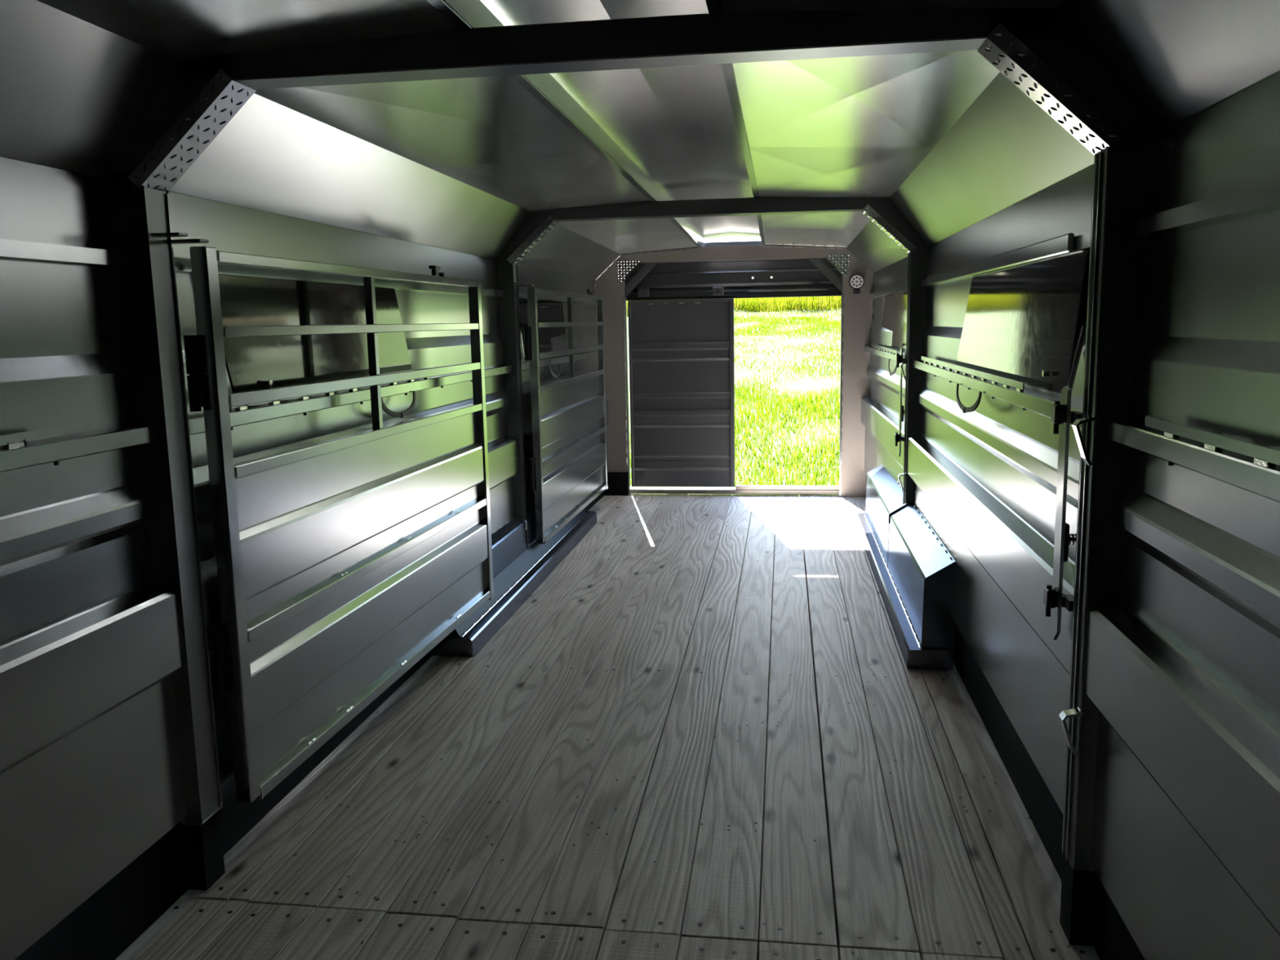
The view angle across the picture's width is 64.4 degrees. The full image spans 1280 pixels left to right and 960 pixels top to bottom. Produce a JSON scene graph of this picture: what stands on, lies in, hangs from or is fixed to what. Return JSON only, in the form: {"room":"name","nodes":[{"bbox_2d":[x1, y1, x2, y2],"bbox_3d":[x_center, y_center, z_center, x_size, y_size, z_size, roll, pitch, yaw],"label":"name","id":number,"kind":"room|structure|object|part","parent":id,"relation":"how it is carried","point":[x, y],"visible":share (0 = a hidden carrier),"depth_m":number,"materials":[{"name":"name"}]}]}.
{"room":"livestock trailer interior","nodes":[
{"label":"livestock trailer interior","id":0,"kind":"room"},
{"bbox_2d":[0,156,608,959],"bbox_3d":[-1.015,0.018,3.525,0.126,1.783,10.010,0,9,8],"label":"wall","id":1,"kind":"structure","parent":0,"point":[93,807],"depth_m":2.31,"materials":[{"name":"grey metal"}]},
{"bbox_2d":[0,426,62,450],"bbox_3d":[-1.320,0.022,1.381,0.015,0.031,1.530,0,9,8],"label":"hinge strip","id":2,"kind":"object","parent":1,"relation":"attached to","point":[13,441],"visible":1,"depth_m":2.02,"materials":[{"name":"grey metal"}]},
{"bbox_3d":[-1.493,-0.214,0.458,0.032,0.034,3.950,0,9,8],"label":"rail","id":3,"kind":"part","parent":1,"relation":"part of","materials":[{"name":"grey metal"}]},
{"bbox_3d":[-1.453,0.382,0.571,0.084,1.578,3.998,0,9,8],"label":"wall panel","id":4,"kind":"part","parent":1,"relation":"part of","materials":[{"name":"grey metal"}]},
{"bbox_2d":[151,232,208,244],"bbox_3d":[-1.096,-0.576,2.422,0.099,0.019,0.085,0,9,8],"label":"plate","id":5,"kind":"object","parent":1,"relation":"attached to","point":[156,234],"visible":1,"depth_m":2.42,"materials":[{"name":"grey metal"}]},
{"bbox_3d":[-1.112,-0.579,2.401,0.074,0.007,0.040,0,9,8],"label":"plate","id":6,"kind":"part","parent":5,"relation":"part of","materials":[{"name":"grey metal"}]},
{"bbox_3d":[-1.093,-0.574,2.445,0.099,0.007,0.040,0,9,8],"label":"plate","id":7,"kind":"part","parent":5,"relation":"part of","materials":[{"name":"grey metal"}]},
{"bbox_2d":[217,274,412,411],"bbox_3d":[-1.048,-0.484,3.482,0.042,0.374,1.527,0,9,8],"label":"window","id":8,"kind":"structure","parent":1,"relation":"in","point":[253,362],"depth_m":3.27,"materials":[{"name":"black glass"}]},
{"bbox_2d":[231,377,431,411],"bbox_3d":[-1.004,-0.331,3.616,0.015,0.031,1.700,0,9,8],"label":"hinge strip","id":9,"kind":"object","parent":1,"relation":"attached to","point":[305,397],"visible":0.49,"depth_m":3.19,"materials":[{"name":"grey metal"}]},
{"bbox_2d":[183,246,493,803],"bbox_3d":[-0.917,-0.023,3.671,0.067,1.527,2.207,0,9,9],"label":"gate","id":10,"kind":"object","parent":1,"relation":"attached to","point":[342,562],"visible":1,"depth_m":3.21,"materials":[{"name":"grey metal"}]},
{"bbox_3d":[-1.078,0.143,2.654,0.045,1.467,0.050,0,9,9],"label":"hinge post","id":11,"kind":"part","parent":10,"relation":"part of","materials":[{"name":"grey metal"}]},
{"bbox_3d":[-0.920,-0.725,3.578,0.037,0.029,2.071,0,9,9],"label":"rail","id":12,"kind":"part","parent":10,"relation":"part of","materials":[{"name":"grey metal"}]},
{"bbox_3d":[-0.916,-0.538,3.607,0.037,0.029,2.071,0,9,9],"label":"rail","id":13,"kind":"part","parent":10,"relation":"part of","materials":[{"name":"grey metal"}]},
{"bbox_3d":[-0.912,-0.362,3.634,0.037,0.034,2.071,0,9,9],"label":"rail","id":14,"kind":"part","parent":10,"relation":"part of","materials":[{"name":"grey metal"}]},
{"bbox_3d":[-0.909,-0.177,3.663,0.037,0.033,2.071,0,9,9],"label":"rail","id":15,"kind":"part","parent":10,"relation":"part of","materials":[{"name":"grey metal"}]},
{"bbox_3d":[-0.902,0.042,3.697,0.024,0.412,2.075,0,9,9],"label":"gate panel","id":16,"kind":"part","parent":10,"relation":"part of","materials":[{"name":"grey metal"}]},
{"bbox_3d":[-0.900,0.260,3.731,0.037,0.034,2.071,0,9,9],"label":"rail","id":17,"kind":"part","parent":10,"relation":"part of","materials":[{"name":"grey metal"}]},
{"bbox_3d":[-0.891,0.479,3.764,0.024,0.414,2.075,0,9,9],"label":"gate panel","id":18,"kind":"part","parent":10,"relation":"part of","materials":[{"name":"grey metal"}]},
{"bbox_3d":[-0.891,0.700,3.799,0.037,0.037,2.071,0,9,9],"label":"rail","id":19,"kind":"part","parent":10,"relation":"part of","materials":[{"name":"grey metal"}]},
{"bbox_3d":[-0.737,-0.167,4.724,0.045,1.480,0.050,0,9,9],"label":"post","id":20,"kind":"part","parent":10,"relation":"part of","materials":[{"name":"grey metal"}]},
{"bbox_3d":[-0.987,-0.779,4.041,0.032,0.034,3.185,0,9,8],"label":"rail","id":21,"kind":"part","parent":1,"relation":"part of","materials":[{"name":"grey metal"}]},
{"bbox_3d":[-0.951,-0.180,4.131,0.084,1.578,3.280,0,9,8],"label":"wall panel","id":22,"kind":"part","parent":1,"relation":"part of","materials":[{"name":"grey metal"}]},
{"bbox_2d":[381,391,416,417],"bbox_3d":[-0.934,-0.290,3.965,0.021,0.094,0.368,0,9,8],"label":"strap","id":23,"kind":"object","parent":1,"relation":"attached to","point":[402,414],"visible":0.95,"depth_m":3.95,"materials":[{"name":"grey metal"}]},
{"bbox_2d":[513,282,534,286],"bbox_3d":[-0.643,-1.083,5.631,0.099,0.019,0.085,0,9,8],"label":"plate","id":24,"kind":"object","parent":1,"relation":"attached to","point":[513,282],"visible":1,"depth_m":5.63,"materials":[{"name":"grey metal"}]},
{"bbox_3d":[-0.659,-1.085,5.610,0.074,0.007,0.040,0,9,8],"label":"plate","id":25,"kind":"part","parent":24,"relation":"part of","materials":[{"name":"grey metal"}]},
{"bbox_3d":[-0.640,-1.080,5.654,0.099,0.007,0.040,0,9,8],"label":"plate","id":26,"kind":"part","parent":24,"relation":"part of","materials":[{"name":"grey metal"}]},
{"bbox_2d":[519,297,565,362],"bbox_3d":[-0.601,-0.969,6.552,0.042,0.374,1.347,0,9,8],"label":"window","id":27,"kind":"structure","parent":1,"relation":"in","point":[548,311],"depth_m":6.55,"materials":[{"name":"black"}]},
{"bbox_3d":[-0.689,-0.780,5.933,0.014,0.193,0.062,-6,10,-27],"label":"stay rod","id":28,"kind":"part","parent":27,"relation":"part of","materials":[{"name":"metal"}]},
{"bbox_2d":[548,363,560,378],"bbox_3d":[-0.547,-0.707,6.610,0.021,0.094,0.318,0,9,8],"label":"strap","id":29,"kind":"object","parent":1,"relation":"attached to","point":[556,376],"visible":1,"depth_m":6.58,"materials":[{"name":"black rubber"}]},
{"bbox_3d":[-0.548,-1.247,7.003,0.032,0.034,2.686,0,9,9],"label":"rail","id":30,"kind":"part","parent":1,"relation":"part of","materials":[{"name":"grey metal"}]},
{"bbox_3d":[-0.515,-0.645,7.069,0.084,1.578,2.734,0,9,9],"label":"wall panel","id":31,"kind":"part","parent":1,"relation":"part of","materials":[{"name":"grey metal"}]},
{"bbox_2d":[524,287,608,543],"bbox_3d":[-0.453,-0.521,6.822,0.067,1.527,2.136,0,9,9],"label":"gate","id":32,"kind":"object","parent":1,"relation":"attached to","point":[568,465],"visible":1,"depth_m":6.55,"materials":[{"name":"grey metal"}]},
{"bbox_3d":[-0.595,-0.361,5.838,0.045,1.467,0.050,0,9,9],"label":"hinge post","id":33,"kind":"part","parent":32,"relation":"part of","materials":[{"name":"grey metal"}]},
{"bbox_3d":[-0.455,-1.223,6.730,0.037,0.029,2.000,0,9,9],"label":"rail","id":34,"kind":"part","parent":32,"relation":"part of","materials":[{"name":"grey metal"}]},
{"bbox_3d":[-0.451,-1.036,6.759,0.037,0.029,2.000,0,9,9],"label":"rail","id":35,"kind":"part","parent":32,"relation":"part of","materials":[{"name":"grey metal"}]},
{"bbox_3d":[-0.448,-0.861,6.786,0.037,0.034,2.000,0,9,9],"label":"rail","id":36,"kind":"part","parent":32,"relation":"part of","materials":[{"name":"grey metal"}]},
{"bbox_3d":[-0.444,-0.675,6.815,0.037,0.033,2.000,0,9,9],"label":"rail","id":37,"kind":"part","parent":32,"relation":"part of","materials":[{"name":"grey metal"}]},
{"bbox_3d":[-0.437,-0.456,6.849,0.024,0.412,2.004,0,9,9],"label":"gate panel","id":38,"kind":"part","parent":32,"relation":"part of","materials":[{"name":"grey metal"}]},
{"bbox_3d":[-0.427,0.202,6.951,0.037,0.037,2.000,0,9,9],"label":"rail","id":39,"kind":"part","parent":32,"relation":"part of","materials":[{"name":"grey metal"}]},
{"bbox_3d":[-0.435,-0.238,6.883,0.037,0.034,2.000,0,9,9],"label":"rail","id":40,"kind":"part","parent":32,"relation":"part of","materials":[{"name":"grey metal"}]},
{"bbox_3d":[-0.426,-0.019,6.916,0.024,0.414,2.004,0,9,9],"label":"gate panel","id":41,"kind":"part","parent":32,"relation":"part of","materials":[{"name":"grey metal"}]},
{"bbox_3d":[-0.290,-0.659,7.844,0.045,1.480,0.050,0,9,9],"label":"post","id":42,"kind":"part","parent":32,"relation":"part of","materials":[{"name":"grey metal"}]},
{"bbox_2d":[106,7,1155,946],"bbox_3d":[-0.083,0.037,2.362,2.307,2.066,0.110,0,9,8],"label":"arch","id":43,"kind":"object","parent":1,"relation":"attached to","point":[1036,49],"depth_m":2.22,"materials":[{"name":"grey metal"}]},
{"bbox_3d":[-1.175,0.074,2.526,0.098,1.621,0.101,0,9,8],"label":"post","id":44,"kind":"part","parent":43,"relation":"part of","materials":[{"name":"grey metal"}]},
{"bbox_3d":[-1.041,-0.806,2.366,0.275,0.254,0.107,0,9,8],"label":"tread plate","id":45,"kind":"part","parent":43,"relation":"part of","materials":[{"name":"silver metal"}]},
{"bbox_3d":[-1.157,0.963,2.664,0.085,0.186,0.087,0,9,8],"label":"post","id":46,"kind":"part","parent":43,"relation":"part of","materials":[{"name":"black metal"}]},
{"bbox_3d":[0.846,-0.802,2.100,0.275,0.254,0.107,0,9,8],"label":"tread plate","id":47,"kind":"part","parent":43,"relation":"part of","materials":[{"name":"silver metal"}]},
{"bbox_3d":[1.032,0.968,2.356,0.085,0.186,0.087,0,9,8],"label":"post","id":48,"kind":"part","parent":43,"relation":"part of","materials":[{"name":"black metal"}]},
{"bbox_3d":[1.015,0.079,2.218,0.092,1.615,0.095,0,9,8],"label":"post","id":49,"kind":"part","parent":43,"relation":"part of","materials":[{"name":"grey metal"}]},
{"bbox_2d":[497,197,928,519],"bbox_3d":[0.370,-0.470,5.571,2.307,2.066,0.110,0,9,8],"label":"arch","id":50,"kind":"object","parent":1,"relation":"attached to","point":[882,212],"depth_m":5.41,"materials":[{"name":"grey metal"}]},
{"bbox_3d":[-0.722,-0.432,5.735,0.098,1.621,0.101,0,9,8],"label":"post","id":51,"kind":"part","parent":50,"relation":"part of","materials":[{"name":"grey metal"}]},
{"bbox_3d":[-0.588,-1.312,5.575,0.275,0.254,0.107,0,9,8],"label":"tread plate","id":52,"kind":"part","parent":50,"relation":"part of","materials":[{"name":"metal"}]},
{"bbox_3d":[1.299,-1.308,5.309,0.275,0.254,0.107,0,9,8],"label":"tread plate","id":53,"kind":"part","parent":50,"relation":"part of","materials":[{"name":"silver metal"}]},
{"bbox_3d":[1.468,-0.428,5.426,0.092,1.615,0.095,0,9,8],"label":"post","id":54,"kind":"part","parent":50,"relation":"part of","materials":[{"name":"grey metal"}]},
{"bbox_2d":[115,493,1100,959],"bbox_3d":[0.082,0.942,3.536,2.400,0.092,10.150,0,9,8],"label":"floor","id":55,"kind":"structure","parent":0,"point":[707,732],"depth_m":3.12,"materials":[{"name":"grey wood"}]},
{"bbox_2d":[432,504,596,657],"bbox_3d":[-0.613,0.360,5.893,0.183,0.365,3.010,0,9,8],"label":"wheel cover","id":56,"kind":"object","parent":55,"relation":"on","point":[521,564],"visible":0.63,"depth_m":5.39,"materials":[{"name":"grey metal"}]},
{"bbox_2d":[856,464,955,670],"bbox_3d":[1.394,0.314,5.603,0.189,0.467,3.010,0,9,8],"label":"wheel cover","id":57,"kind":"object","parent":55,"relation":"on","point":[913,571],"visible":0.87,"depth_m":4.63,"materials":[{"name":"grey metal"}]},
{"bbox_2d":[0,0,1279,279],"bbox_3d":[0.045,-1.042,3.246,2.300,0.370,10.085,0,9,8],"label":"ceiling","id":58,"kind":"structure","parent":0,"point":[459,165],"depth_m":2.92,"materials":[{"name":"grey metal"}]},
{"bbox_3d":[-1.413,-0.522,0.422,0.202,0.252,3.998,0,9,8],"label":"eave panel","id":59,"kind":"part","parent":58,"relation":"part of","materials":[{"name":"grey metal"}]},
{"bbox_3d":[-0.973,-0.661,0.338,0.693,0.031,3.998,0,9,8],"label":"roof panel","id":60,"kind":"part","parent":58,"relation":"part of","materials":[{"name":"grey metal"}]},
{"bbox_3d":[-0.910,-1.084,3.982,0.202,0.252,3.280,0,9,8],"label":"eave panel","id":61,"kind":"part","parent":58,"relation":"part of","materials":[{"name":"grey metal"}]},
{"bbox_3d":[-0.470,-1.223,3.898,0.693,0.031,3.280,0,9,8],"label":"roof panel","id":62,"kind":"part","parent":58,"relation":"part of","materials":[{"name":"grey metal"}]},
{"bbox_3d":[-0.462,-1.551,6.957,0.215,0.259,2.811,0,9,9],"label":"eave panel","id":63,"kind":"part","parent":58,"relation":"part of","materials":[{"name":"grey metal"}]},
{"bbox_3d":[-0.040,-1.662,6.879,0.710,0.094,2.808,0,9,8],"label":"roof panel","id":64,"kind":"part","parent":58,"relation":"part of","materials":[{"name":"grey metal"}]},
{"bbox_3d":[1.134,-1.660,6.714,0.710,0.094,2.808,0,9,8],"label":"roof panel","id":65,"kind":"part","parent":58,"relation":"part of","materials":[{"name":"grey metal"}]},
{"bbox_3d":[0.721,-1.221,3.730,0.693,0.031,3.280,0,9,8],"label":"roof panel","id":66,"kind":"part","parent":58,"relation":"part of","materials":[{"name":"grey metal"}]},
{"bbox_3d":[1.561,-1.547,6.671,0.215,0.259,2.811,0,9,7],"label":"eave panel","id":67,"kind":"part","parent":58,"relation":"part of","materials":[{"name":"grey metal"}]},
{"bbox_3d":[0.219,-0.659,0.171,0.693,0.031,3.998,0,9,8],"label":"roof panel","id":68,"kind":"part","parent":58,"relation":"part of","materials":[{"name":"grey metal"}]},
{"bbox_3d":[1.167,-1.080,3.689,0.202,0.252,3.280,0,9,8],"label":"eave panel","id":69,"kind":"part","parent":58,"relation":"part of","materials":[{"name":"grey metal"}]},
{"bbox_3d":[0.665,-0.518,0.130,0.202,0.252,3.998,0,9,8],"label":"eave panel","id":70,"kind":"part","parent":58,"relation":"part of","materials":[{"name":"grey metal"}]},
{"bbox_2d":[595,240,873,497],"bbox_3d":[0.758,-0.883,8.306,2.256,2.090,0.187,0,9,8],"label":"wall","id":71,"kind":"structure","parent":0,"point":[689,273],"depth_m":8.22,"materials":[{"name":"beige metal"}]},
{"bbox_2d":[627,286,734,487],"bbox_3d":[0.344,-0.752,8.381,0.864,1.636,0.048,0,9,8],"label":"door","id":72,"kind":"structure","parent":71,"relation":"in","point":[682,356],"depth_m":8.38,"materials":[{"name":"grey metal"}]},
{"bbox_3d":[0.325,-1.458,8.277,0.808,0.021,0.036,0,9,8],"label":"rail","id":73,"kind":"part","parent":72,"relation":"part of","materials":[{"name":"grey metal"}]},
{"bbox_3d":[0.754,-1.712,8.266,1.800,0.440,0.010,0,9,8],"label":"header panel","id":74,"kind":"part","parent":71,"relation":"part of","materials":[{"name":"grey metal"}]},
{"bbox_3d":[0.782,0.089,8.485,1.742,0.037,0.130,0,9,8],"label":"door sill","id":75,"kind":"part","parent":71,"relation":"part of","materials":[{"name":"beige metal"}]},
{"bbox_3d":[1.214,0.064,8.364,0.852,0.033,0.030,0,9,8],"label":"sill rail","id":76,"kind":"part","parent":71,"relation":"part of","materials":[{"name":"beige metal"}]},
{"bbox_2d":[848,274,864,293],"bbox_3d":[1.695,-1.532,7.959,0.116,0.153,0.046,0,9,8],"label":"work lamp","id":77,"kind":"object","parent":71,"relation":"attached to","point":[856,282],"visible":1,"depth_m":7.94,"materials":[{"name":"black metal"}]},
{"bbox_2d":[861,71,1279,959],"bbox_3d":[1.153,0.023,3.219,0.114,1.783,10.010,0,9,8],"label":"wall","id":78,"kind":"structure","parent":0,"point":[1182,673],"depth_m":1.94,"materials":[{"name":"grey metal"}]},
{"bbox_2d":[871,343,897,355],"bbox_3d":[1.623,-0.876,6.788,0.011,0.029,1.800,0,9,8],"label":"hinge strip","id":79,"kind":"object","parent":78,"relation":"attached to","point":[878,347],"visible":0.96,"depth_m":6.62,"materials":[{"name":"grey metal"}]},
{"bbox_3d":[1.638,-0.640,6.765,0.084,1.578,2.734,0,9,7],"label":"wall panel","id":80,"kind":"part","parent":78,"relation":"part of","materials":[{"name":"grey metal"}]},
{"bbox_3d":[1.654,-1.243,6.692,0.032,0.034,2.686,0,9,7],"label":"rail","id":81,"kind":"part","parent":78,"relation":"part of","materials":[{"name":"grey metal"}]},
{"bbox_2d":[888,359,897,376],"bbox_3d":[1.521,-0.676,6.144,0.021,0.094,0.468,0,9,8],"label":"strap","id":82,"kind":"object","parent":78,"relation":"attached to","point":[893,372],"visible":0.98,"depth_m":6.10,"materials":[{"name":"black rubber"}]},
{"bbox_2d":[881,290,906,356],"bbox_3d":[1.618,-1.010,6.534,0.042,0.374,1.857,0,9,8],"label":"window","id":83,"kind":"structure","parent":78,"relation":"in","point":[895,307],"depth_m":6.34,"materials":[{"name":"black"}]},
{"bbox_2d":[894,346,905,456],"bbox_3d":[1.452,-0.421,5.530,0.115,0.596,0.101,0,9,8],"label":"bar","id":84,"kind":"object","parent":78,"relation":"attached to","point":[900,359],"visible":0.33,"depth_m":5.54,"materials":[{"name":"grey metal"}]},
{"bbox_2d":[897,472,906,492],"bbox_3d":[1.409,0.012,5.467,0.044,0.108,0.030,0,9,8],"label":"handle","id":85,"kind":"object","parent":78,"relation":"attached to","point":[904,473],"visible":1,"depth_m":5.46,"materials":[{"name":"metal"}]},
{"bbox_2d":[900,361,909,381],"bbox_3d":[1.398,-0.575,5.376,0.044,0.108,0.030,0,9,8],"label":"handle","id":86,"kind":"object","parent":78,"relation":"attached to","point":[901,367],"visible":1,"depth_m":5.36,"materials":[{"name":"metal"}]},
{"bbox_2d":[955,383,982,413],"bbox_3d":[1.187,-0.291,3.701,0.021,0.094,0.478,0,9,8],"label":"strap","id":87,"kind":"object","parent":78,"relation":"attached to","point":[963,408],"visible":1,"depth_m":3.65,"materials":[{"name":"grey metal"}]},
{"bbox_2d":[921,355,1024,391],"bbox_3d":[1.245,-0.429,3.958,0.011,0.029,2.180,0,9,8],"label":"hinge strip","id":88,"kind":"object","parent":78,"relation":"attached to","point":[1020,386],"visible":1,"depth_m":3.53,"materials":[{"name":"grey metal"}]},
{"bbox_3d":[1.244,-0.176,3.821,0.084,1.578,3.280,0,9,8],"label":"wall panel","id":89,"kind":"part","parent":78,"relation":"part of","materials":[{"name":"grey metal"}]},
{"bbox_3d":[1.233,-0.778,3.730,0.014,0.046,2.520,0,9,8],"label":"rail","id":90,"kind":"part","parent":78,"relation":"part of","materials":[{"name":"grey metal"}]},
{"bbox_3d":[1.256,-0.775,3.725,0.032,0.034,3.185,0,9,8],"label":"rail","id":91,"kind":"part","parent":78,"relation":"part of","materials":[{"name":"grey metal"}]},
{"bbox_2d":[955,248,1089,393],"bbox_3d":[1.182,-0.506,3.337,0.042,0.374,1.827,0,9,8],"label":"window","id":92,"kind":"structure","parent":78,"relation":"in","point":[1020,324],"depth_m":2.98,"materials":[{"name":"black"}]},
{"bbox_3d":[1.061,-0.279,2.479,0.014,0.193,0.055,-7,11,-34],"label":"stay rod","id":93,"kind":"part","parent":92,"relation":"part of","materials":[{"name":"metal"}]},
{"bbox_2d":[1043,386,1082,639],"bbox_3d":[0.999,0.086,2.321,0.115,0.596,0.101,0,9,8],"label":"bar","id":94,"kind":"object","parent":78,"relation":"attached to","point":[1061,415],"visible":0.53,"depth_m":2.34,"materials":[{"name":"grey metal"}]},
{"bbox_2d":[1058,706,1083,757],"bbox_3d":[0.957,0.559,2.261,0.044,0.108,0.030,0,9,8],"label":"handle","id":95,"kind":"object","parent":78,"relation":"attached to","point":[1064,714],"visible":1,"depth_m":2.25,"materials":[{"name":"metal"}]},
{"bbox_2d":[1071,414,1097,466],"bbox_3d":[0.944,-0.085,2.161,0.044,0.108,0.030,0,9,8],"label":"handle","id":96,"kind":"object","parent":78,"relation":"attached to","point":[1077,423],"visible":1,"depth_m":2.15,"materials":[{"name":"metal"}]},
{"bbox_3d":[0.741,0.386,0.262,0.084,1.578,3.998,0,9,8],"label":"wall panel","id":97,"kind":"part","parent":78,"relation":"part of","materials":[{"name":"grey metal"}]},
{"bbox_3d":[0.751,-0.209,0.142,0.032,0.034,3.950,0,9,8],"label":"rail","id":98,"kind":"part","parent":78,"relation":"part of","materials":[{"name":"grey metal"}]},
{"bbox_2d":[1145,415,1279,468],"bbox_3d":[0.858,0.003,1.218,0.011,0.029,1.420,0,9,8],"label":"hinge strip","id":99,"kind":"object","parent":78,"relation":"attached to","point":[1267,457],"visible":1,"depth_m":1.60,"materials":[{"name":"grey metal"}]},
{"label":"outside","id":100,"kind":"structure","parent":0,"visible":0},
{"bbox_2d":[626,307,840,496],"bbox_3d":[6.490,-8.287,48.885,120.000,5.170,140.000,0,9,8],"label":"ground","id":101,"kind":"structure","parent":100,"point":[826,383],"depth_m":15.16,"materials":[{"name":"green plant"}]},
{"bbox_2d":[626,296,840,316],"bbox_3d":[6.997,-8.699,47.767,24.398,1.827,6.589,0,9,8],"label":"reeds","id":102,"kind":"object","parent":101,"relation":"on","point":[820,304],"visible":0.2,"depth_m":45.45,"materials":[{"name":"green plant"}]}
]}

